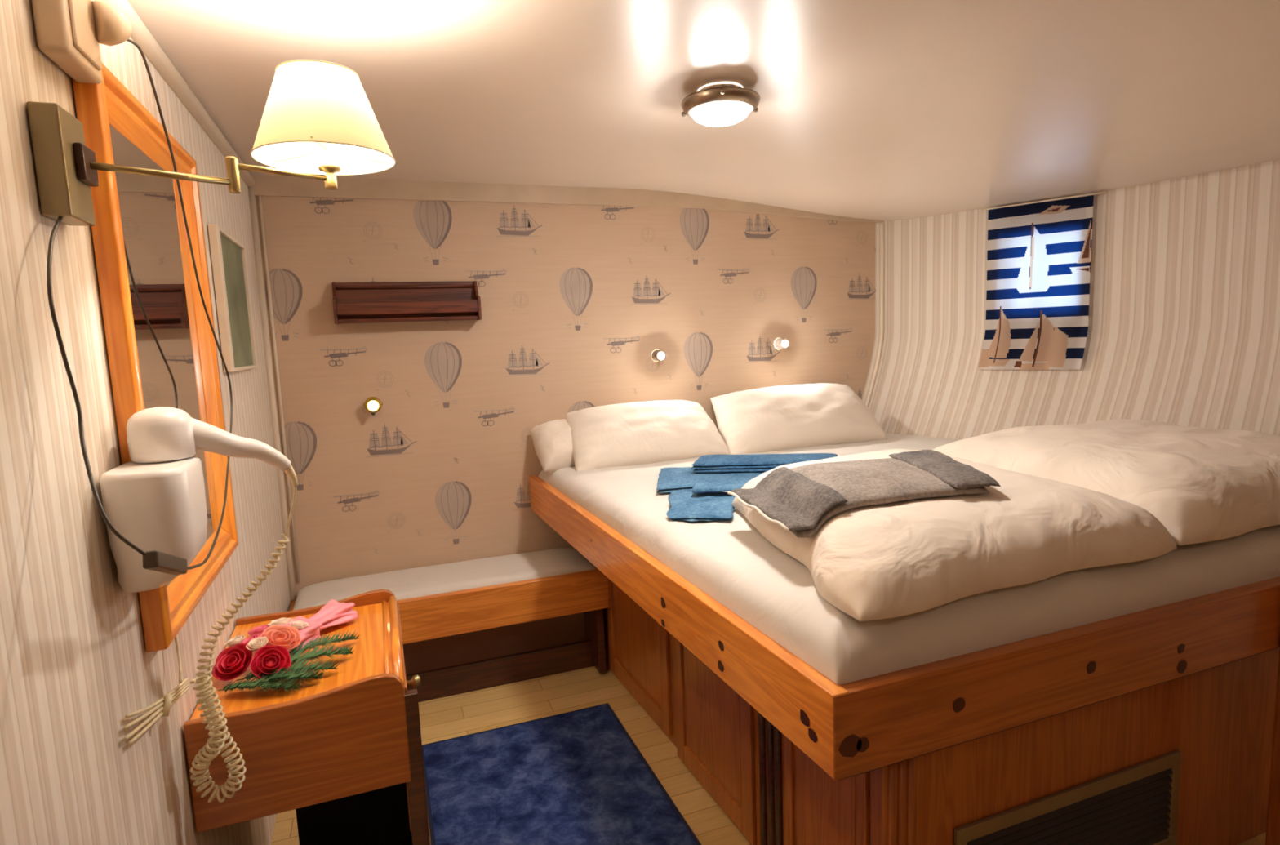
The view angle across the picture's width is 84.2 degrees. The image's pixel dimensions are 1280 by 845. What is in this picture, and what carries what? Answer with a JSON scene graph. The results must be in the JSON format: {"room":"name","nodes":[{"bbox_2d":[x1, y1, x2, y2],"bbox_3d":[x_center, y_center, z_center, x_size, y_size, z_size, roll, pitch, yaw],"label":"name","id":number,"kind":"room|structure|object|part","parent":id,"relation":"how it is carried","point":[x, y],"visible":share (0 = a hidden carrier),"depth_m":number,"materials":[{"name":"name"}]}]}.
{"room":"ship interior","nodes":[
{"label":"ship interior","id":0,"kind":"room"},
{"bbox_2d":[0,0,290,844],"bbox_3d":[-0.808,0.310,0.991,0.080,2.110,3.950,-5,7,-20],"label":"wall","id":1,"kind":"structure","parent":0,"point":[75,660],"depth_m":0.98,"materials":[{"name":"paper"}]},
{"bbox_2d":[31,0,102,84],"bbox_3d":[-0.829,-0.580,1.027,0.043,0.132,0.140,-5,7,-20],"label":"outlet box","id":2,"kind":"object","parent":1,"relation":"attached to","point":[65,29],"visible":0.99,"depth_m":0.99,"materials":[{"name":"beige plastic"}]},
{"bbox_3d":[-0.812,-0.583,1.033,0.007,0.100,0.100,-5,7,-20],"label":"plate","id":3,"kind":"part","parent":2,"relation":"part of","materials":[{"name":"beige plastic"}]},
{"bbox_2d":[99,455,207,592],"bbox_3d":[-0.766,0.162,1.132,0.112,0.195,0.181,-5,7,-20],"label":"holder","id":4,"kind":"object","parent":1,"relation":"attached to","point":[160,506],"visible":0.89,"depth_m":1.06,"materials":[{"name":"white plastic"}]},
{"bbox_2d":[126,406,297,802],"bbox_3d":[-0.714,0.339,1.246,0.227,0.750,0.158,-5,7,-20],"label":"hair dryer","id":5,"kind":"object","parent":4,"relation":"in","point":[160,433],"visible":1,"depth_m":1.26,"materials":[{"name":"white plastic"}]},
{"bbox_3d":[-0.705,0.038,1.230,0.188,0.123,0.055,-9,10,-44],"label":"handle","id":6,"kind":"part","parent":5,"relation":"part of","materials":[{"name":"white plastic"}]},
{"bbox_3d":[-0.728,0.417,1.303,0.222,0.582,0.056,-5,7,-20],"label":"coiled cord","id":7,"kind":"part","parent":5,"relation":"part of","materials":[{"name":"beige plastic"}]},
{"bbox_2d":[71,62,238,652],"bbox_3d":[-0.948,-0.123,1.445,0.036,0.960,0.660,-5,7,-20],"label":"mirror","id":8,"kind":"object","parent":1,"relation":"attached to","point":[161,344],"visible":0.84,"depth_m":1.34,"materials":[{"name":"brown wood"}]},
{"bbox_3d":[-0.965,-0.562,1.391,0.036,0.075,0.658,-5,7,-20],"label":"frame rail","id":9,"kind":"part","parent":8,"relation":"part of","materials":[{"name":"wood"}]},
{"bbox_3d":[-0.958,-0.122,1.441,0.009,0.830,0.530,-5,7,-20],"label":"glass","id":10,"kind":"part","parent":8,"relation":"part of","materials":[{"name":"white mirror"}]},
{"bbox_3d":[-0.930,0.316,1.498,0.036,0.075,0.658,-5,7,-20],"label":"frame rail","id":11,"kind":"part","parent":8,"relation":"part of","materials":[{"name":"wood"}]},
{"bbox_2d":[123,635,189,745],"bbox_3d":[-0.809,0.386,1.181,0.028,0.261,0.281,-5,7,-20],"label":"cable bundle","id":12,"kind":"object","parent":1,"relation":"attached to","point":[164,704],"visible":0.8,"depth_m":1.18,"materials":[{"name":"beige plastic"}]},
{"bbox_2d":[102,0,255,186],"bbox_3d":[-0.806,-0.726,0.881,0.044,0.044,3.950,-5,7,-20],"label":"trim","id":13,"kind":"structure","parent":1,"relation":"attached to","point":[141,35],"depth_m":1.63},
{"bbox_2d":[26,0,395,574],"bbox_3d":[-0.678,-0.217,1.313,0.464,0.902,0.928,-5,7,-20],"label":"wall lamp","id":14,"kind":"object","parent":1,"relation":"attached to","point":[319,122],"visible":1,"depth_m":1.16,"materials":[{"name":"brown metal"}]},
{"bbox_2d":[73,142,98,186],"bbox_3d":[-0.781,-0.363,0.999,0.011,0.050,0.052,-5,7,-20],"label":"switch","id":15,"kind":"object","parent":14,"relation":"attached to","point":[86,166],"depth_m":0.98,"materials":[{"name":"brown plastic"}]},
{"bbox_3d":[-0.835,-0.196,1.256,0.097,0.886,0.928,-5,7,-20],"label":"power cord","id":16,"kind":"part","parent":14,"relation":"part of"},
{"bbox_3d":[-0.721,-0.378,1.079,0.010,0.015,0.197,3,9,35],"label":"arm","id":17,"kind":"part","parent":14,"relation":"part of","materials":[{"name":"gold metal"}]},
{"bbox_2d":[142,550,186,574],"bbox_3d":[-0.645,0.192,0.964,0.018,0.068,0.136,-5,7,-20],"label":"switch","id":18,"kind":"object","parent":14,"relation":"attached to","point":[154,560],"depth_m":0.93,"materials":[{"name":"grey plastic"}]},
{"bbox_3d":[-0.610,-0.428,1.212,0.009,0.009,0.160,4,10,43],"label":"arm","id":19,"kind":"part","parent":14,"relation":"part of","materials":[{"name":"gold metal"}]},
{"bbox_3d":[-0.564,-0.540,1.255,0.234,0.143,0.234,-5,7,-20],"label":"lamp shade","id":20,"kind":"part","parent":14,"relation":"part of","materials":[{"name":"white fabric"}]},
{"bbox_2d":[207,224,257,372],"bbox_3d":[-1.245,-0.365,2.177,0.022,0.405,0.460,-5,7,-20],"label":"picture","id":21,"kind":"object","parent":1,"relation":"attached to","point":[228,261],"visible":0.93,"depth_m":2.13},
{"bbox_2d":[220,234,253,367],"bbox_3d":[-1.255,-0.366,2.189,0.012,0.385,0.410,-5,7,-20],"label":"painting","id":22,"kind":"object","parent":21,"relation":"attached to","point":[233,252],"depth_m":2.22},
{"bbox_2d":[255,195,875,674],"bbox_3d":[0.216,-0.037,3.503,3.780,2.110,0.081,-5,7,-20],"label":"wall","id":23,"kind":"structure","parent":0,"point":[577,301],"depth_m":3.14,"materials":[{"name":"paper"}]},
{"bbox_2d":[248,186,300,603],"bbox_3d":[-1.444,0.114,2.843,0.046,2.100,0.026,-5,7,-20],"label":"trim","id":24,"kind":"structure","parent":23,"relation":"attached to","point":[251,197],"depth_m":2.80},
{"bbox_2d":[363,396,382,415],"bbox_3d":[-1.101,-0.067,2.921,0.076,0.074,0.070,-5,7,-20],"label":"light","id":25,"kind":"object","parent":23,"relation":"attached to","point":[373,405],"visible":1,"depth_m":2.91,"materials":[{"name":"gold metal"}]},
{"bbox_3d":[-1.096,-0.069,2.907,0.040,0.040,0.040,-5,7,-20],"label":"bulb","id":26,"kind":"part","parent":25,"relation":"part of","materials":[{"name":"white"}]},
{"bbox_2d":[331,280,481,324],"bbox_3d":[-0.951,-0.497,2.910,0.570,0.167,0.110,-5,7,-20],"label":"wall shelf","id":27,"kind":"object","parent":23,"relation":"attached to","point":[388,301],"visible":1,"depth_m":2.91,"materials":[{"name":"brown wood"}]},
{"bbox_3d":[-1.210,-0.474,2.807,0.012,0.167,0.094,-5,7,-20],"label":"panel","id":28,"kind":"part","parent":27,"relation":"part of","materials":[{"name":"brown wood"}]},
{"bbox_3d":[-0.965,-0.561,2.933,0.550,0.012,0.012,-5,7,-20],"label":"moulding","id":29,"kind":"part","parent":27,"relation":"part of","materials":[{"name":"brown wood"}]},
{"bbox_3d":[-0.935,-0.467,2.871,0.546,0.050,0.012,-5,7,-20],"label":"rail","id":30,"kind":"part","parent":27,"relation":"part of","materials":[{"name":"brown wood"}]},
{"bbox_3d":[-0.688,-0.518,2.999,0.012,0.167,0.094,-5,7,-20],"label":"panel","id":31,"kind":"part","parent":27,"relation":"part of","materials":[{"name":"brown wood"}]},
{"bbox_2d":[251,174,884,222],"bbox_3d":[-0.040,-1.007,3.251,3.120,0.125,0.016,-5,7,-20],"label":"trim","id":32,"kind":"structure","parent":23,"relation":"attached to","point":[264,185],"depth_m":3.04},
{"bbox_2d":[651,349,665,361],"bbox_3d":[0.092,-0.315,3.346,0.056,0.056,0.067,-5,7,-20],"label":"light","id":33,"kind":"object","parent":23,"relation":"attached to","point":[656,355],"visible":1,"depth_m":3.35,"materials":[{"name":"white glass"}]},
{"bbox_3d":[0.098,-0.314,3.330,0.033,0.033,0.033,-5,7,-20],"label":"bulb","id":34,"kind":"part","parent":33,"relation":"part of","materials":[{"name":"white"}]},
{"bbox_2d":[774,337,788,349],"bbox_3d":[0.721,-0.398,3.574,0.056,0.056,0.067,-5,7,-20],"label":"light","id":35,"kind":"object","parent":23,"relation":"attached to","point":[780,343],"visible":1,"depth_m":3.58,"materials":[{"name":"white plastic"}]},
{"bbox_3d":[0.727,-0.396,3.558,0.033,0.033,0.033,-5,7,-20],"label":"bulb","id":36,"kind":"part","parent":35,"relation":"part of","materials":[{"name":"white"}]},
{"bbox_2d":[865,223,884,407],"bbox_3d":[1.218,-0.400,3.786,0.309,1.291,0.018,-5,7,-20],"label":"trim","id":37,"kind":"structure","parent":23,"relation":"attached to","point":[876,370],"depth_m":3.79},
{"bbox_2d":[128,0,1279,220],"bbox_3d":[0.919,-0.866,1.516,3.900,0.180,4.150,-5,7,-20],"label":"ceiling","id":38,"kind":"structure","parent":0,"point":[868,109],"depth_m":1.89,"materials":[{"name":"paint"}]},
{"bbox_2d":[680,83,759,126],"bbox_3d":[0.232,-0.880,1.978,0.233,0.089,0.224,-5,7,-20],"label":"ceiling light","id":39,"kind":"object","parent":38,"relation":"attached to","point":[717,104],"visible":1,"depth_m":1.92,"materials":[{"name":"silver metal"}]},
{"bbox_2d":[271,665,1266,844],"bbox_3d":[1.003,1.237,1.772,3.900,0.060,4.150,-5,7,-20],"label":"floor","id":40,"kind":"structure","parent":0,"point":[446,717],"depth_m":2.73,"materials":[{"name":"laminate"}]},
{"bbox_2d":[182,588,430,844],"bbox_3d":[-0.750,0.892,1.730,0.437,0.772,0.570,-5,7,-20],"label":"nightstand","id":41,"kind":"object","parent":40,"relation":"on","point":[342,750],"visible":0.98,"depth_m":1.47,"materials":[{"name":"brown wood"}]},
{"bbox_2d":[212,599,360,693],"bbox_3d":[-0.815,0.504,1.660,0.294,0.079,0.438,-5,7,-20],"label":"bouquet","id":42,"kind":"object","parent":41,"relation":"on","point":[275,642],"visible":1,"depth_m":1.56,"materials":[{"name":"red plant"}]},
{"bbox_3d":[-0.681,0.659,1.434,0.400,0.245,0.018,-5,7,-20],"label":"panel","id":43,"kind":"part","parent":41,"relation":"part of","materials":[{"name":"brown wood"}]},
{"bbox_3d":[-0.871,0.692,1.959,0.400,0.422,0.018,-5,7,-20],"label":"panel","id":44,"kind":"part","parent":41,"relation":"part of","materials":[{"name":"brown wood"}]},
{"bbox_3d":[-0.812,1.068,2.007,0.293,0.360,0.014,-5,7,-20],"label":"panel","id":45,"kind":"part","parent":41,"relation":"part of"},
{"bbox_2d":[377,835,412,844],"bbox_3d":[-0.714,1.252,1.782,0.293,0.018,0.509,-5,7,-20],"label":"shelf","id":46,"kind":"object","parent":41,"relation":"attached to","point":[389,840],"depth_m":2.04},
{"bbox_3d":[-0.590,0.700,1.769,0.018,0.330,0.532,-5,7,-20],"label":"drawer","id":47,"kind":"part","parent":41,"relation":"part of","materials":[{"name":"brown wood"}]},
{"bbox_3d":[-0.508,0.583,1.589,0.031,0.030,0.030,-5,7,-20],"label":"knob","id":48,"kind":"part","parent":41,"relation":"part of","materials":[{"name":"gold metal"}]},
{"bbox_3d":[-0.477,0.930,1.546,0.036,0.720,0.024,-5,7,-20],"label":"leg","id":49,"kind":"part","parent":41,"relation":"part of","materials":[{"name":"brown wood"}]},
{"bbox_2d":[288,568,609,702],"bbox_3d":[-0.774,0.886,2.970,1.246,0.485,0.397,-5,7,-20],"label":"bench","id":50,"kind":"object","parent":40,"relation":"on","point":[427,617],"visible":0.58,"depth_m":2.91,"materials":[{"name":"brown wood"}]},
{"bbox_2d":[293,547,597,609],"bbox_3d":[-0.786,0.661,2.959,1.220,0.073,0.350,-5,7,-20],"label":"bench cushion","id":51,"kind":"object","parent":50,"relation":"on","point":[415,582],"visible":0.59,"depth_m":2.91,"materials":[{"name":"white fabric"}]},
{"bbox_3d":[-0.717,0.747,2.782,1.246,0.167,0.035,-5,7,-20],"label":"rail","id":52,"kind":"part","parent":50,"relation":"part of","materials":[{"name":"brown wood"}]},
{"bbox_3d":[-0.204,0.878,3.126,0.030,0.380,0.210,-5,7,-20],"label":"panel","id":53,"kind":"part","parent":50,"relation":"part of","materials":[{"name":"brown wood"}]},
{"bbox_2d":[422,702,701,844],"bbox_3d":[-0.171,1.228,1.915,0.718,0.014,1.655,-5,7,-20],"label":"rug","id":54,"kind":"object","parent":40,"relation":"on","point":[575,777],"visible":1,"depth_m":2.29,"materials":[{"name":"blue carpet"}]},
{"bbox_2d":[528,475,1279,844],"bbox_3d":[0.836,0.690,2.585,2.006,0.842,2.201,-5,7,-20],"label":"bed","id":55,"kind":"object","parent":40,"relation":"on","point":[1160,725],"visible":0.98,"depth_m":1.67,"materials":[{"name":"brown wood"}]},
{"bbox_3d":[-0.017,0.803,2.764,0.008,0.425,0.467,-5,8,-23],"label":"panel","id":56,"kind":"part","parent":55,"relation":"part of","materials":[{"name":"brown wood"}]},
{"bbox_3d":[-0.019,0.808,2.764,0.014,0.570,0.601,-5,8,-23],"label":"door","id":57,"kind":"part","parent":55,"relation":"part of","materials":[{"name":"brown wood"}]},
{"bbox_3d":[0.218,0.871,2.173,0.008,0.435,0.346,-5,8,-23],"label":"panel","id":58,"kind":"part","parent":55,"relation":"part of","materials":[{"name":"brown wood"}]},
{"bbox_3d":[0.217,0.876,2.173,0.014,0.580,0.481,-5,8,-23],"label":"door","id":59,"kind":"part","parent":55,"relation":"part of","materials":[{"name":"brown wood"}]},
{"bbox_3d":[0.435,0.926,1.670,0.008,0.490,0.216,-5,8,-23],"label":"panel","id":60,"kind":"part","parent":55,"relation":"part of","materials":[{"name":"brown wood"}]},
{"bbox_3d":[0.433,0.929,1.669,0.014,0.580,0.301,-5,8,-23],"label":"door","id":61,"kind":"part","parent":55,"relation":"part of","materials":[{"name":"brown wood"}]},
{"bbox_3d":[0.541,0.953,1.517,0.085,0.600,0.044,-5,7,-20],"label":"corner post","id":62,"kind":"part","parent":55,"relation":"part of","materials":[{"name":"brown wood"}]},
{"bbox_2d":[537,433,1279,684],"bbox_3d":[0.842,0.318,2.589,2.013,0.247,2.108,-5,7,-20],"label":"mattress","id":63,"kind":"object","parent":55,"relation":"on","point":[731,562],"visible":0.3,"depth_m":1.59,"materials":[{"name":"white fabric"}]},
{"bbox_2d":[529,418,574,473],"bbox_3d":[-0.306,0.098,3.151,0.340,0.228,0.248,-6,8,-27],"label":"pillow","id":64,"kind":"object","parent":63,"relation":"on","point":[553,439],"visible":0.47,"depth_m":3.03,"materials":[{"name":"white fabric"}]},
{"bbox_2d":[564,400,729,471],"bbox_3d":[0.028,0.051,3.189,0.740,0.282,0.296,-5,7,-20],"label":"pillow","id":65,"kind":"object","parent":63,"relation":"on","point":[635,433],"visible":0.89,"depth_m":3.09,"materials":[{"name":"white fabric"}]},
{"bbox_2d":[666,490,734,521],"bbox_3d":[0.184,0.259,2.233,0.235,0.019,0.355,-1,7,11],"label":"towel","id":66,"kind":"object","parent":63,"relation":"on","point":[684,505],"visible":0.9,"depth_m":2.17,"materials":[{"name":"blue fabric"}]},
{"bbox_2d":[691,480,749,493],"bbox_3d":[0.276,0.212,2.348,0.213,0.016,0.123,-2,7,3],"label":"towel","id":67,"kind":"object","parent":66,"relation":"on","point":[726,486],"visible":0.77,"depth_m":2.32,"materials":[{"name":"blue fabric"}]},
{"bbox_2d":[656,466,764,493],"bbox_3d":[0.459,0.202,2.575,0.819,0.028,0.393,-1,7,8],"label":"towel","id":68,"kind":"object","parent":63,"relation":"on","point":[672,478],"visible":0.33,"depth_m":2.56,"materials":[{"name":"blue fabric"}]},
{"bbox_2d":[690,453,837,472],"bbox_3d":[0.478,0.152,2.692,0.554,0.039,0.214,-1,7,10],"label":"towel","id":69,"kind":"object","parent":68,"relation":"on","point":[748,462],"visible":0.69,"depth_m":2.64,"materials":[{"name":"blue fabric"}]},
{"bbox_2d":[710,382,887,454],"bbox_3d":[0.757,-0.020,3.451,0.859,0.315,0.333,-5,7,-20],"label":"pillow","id":70,"kind":"object","parent":63,"relation":"on","point":[780,417],"visible":0.86,"depth_m":3.35,"materials":[{"name":"white fabric"}]},
{"bbox_2d":[732,448,1177,621],"bbox_3d":[0.660,0.214,1.902,0.930,0.153,1.039,-5,7,-20],"label":"duvet","id":71,"kind":"object","parent":63,"relation":"on","point":[899,558],"visible":0.7,"depth_m":1.50,"materials":[{"name":"white fabric"}]},
{"bbox_2d":[727,449,1000,537],"bbox_3d":[0.580,0.168,1.814,0.618,0.112,0.420,-3,7,-10],"label":"blanket","id":72,"kind":"object","parent":71,"relation":"on","point":[799,500],"visible":1,"depth_m":1.71,"materials":[{"name":"grey fabric"}]},
{"bbox_2d":[933,418,1279,545],"bbox_3d":[1.560,0.121,2.221,1.064,0.192,0.998,-5,7,-20],"label":"duvet","id":73,"kind":"object","parent":63,"relation":"on","point":[1203,484],"visible":0.77,"depth_m":1.88,"materials":[{"name":"white fabric"}]},
{"bbox_3d":[1.038,0.993,1.693,0.730,0.260,0.011,-5,7,-20],"label":"vent frame","id":74,"kind":"part","parent":55,"relation":"part of","materials":[{"name":"brown wood"}]},
{"bbox_3d":[1.588,0.780,1.724,0.065,0.812,0.051,-5,7,-20],"label":"post","id":75,"kind":"part","parent":55,"relation":"part of","materials":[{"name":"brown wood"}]},
{"bbox_2d":[862,160,1279,439],"bbox_3d":[2.332,0.077,2.216,0.676,2.030,4.095,-7,8,-33],"label":"wall","id":76,"kind":"structure","parent":0,"point":[1184,322],"depth_m":3.05,"materials":[{"name":"paper"}]},
{"bbox_2d":[977,191,1106,369],"bbox_3d":[1.836,-0.631,3.272,0.506,0.767,0.055,4,9,41],"label":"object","id":77,"kind":"object","parent":76,"relation":"hanging from","point":[1038,255],"visible":1,"depth_m":3.28,"materials":[{"name":"white fabric"}]},
{"bbox_3d":[1.830,-1.010,3.236,0.507,0.008,0.011,4,10,43],"label":"rod","id":78,"kind":"part","parent":77,"relation":"part of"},
{"bbox_2d":[1088,217,1093,318],"bbox_3d":[1.897,-0.700,3.309,0.428,0.440,0.064,4,9,41],"label":"window","id":79,"kind":"structure","parent":76,"relation":"in","point":[1092,218],"depth_m":3.17,"materials":[{"name":"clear glass"}]}
]}

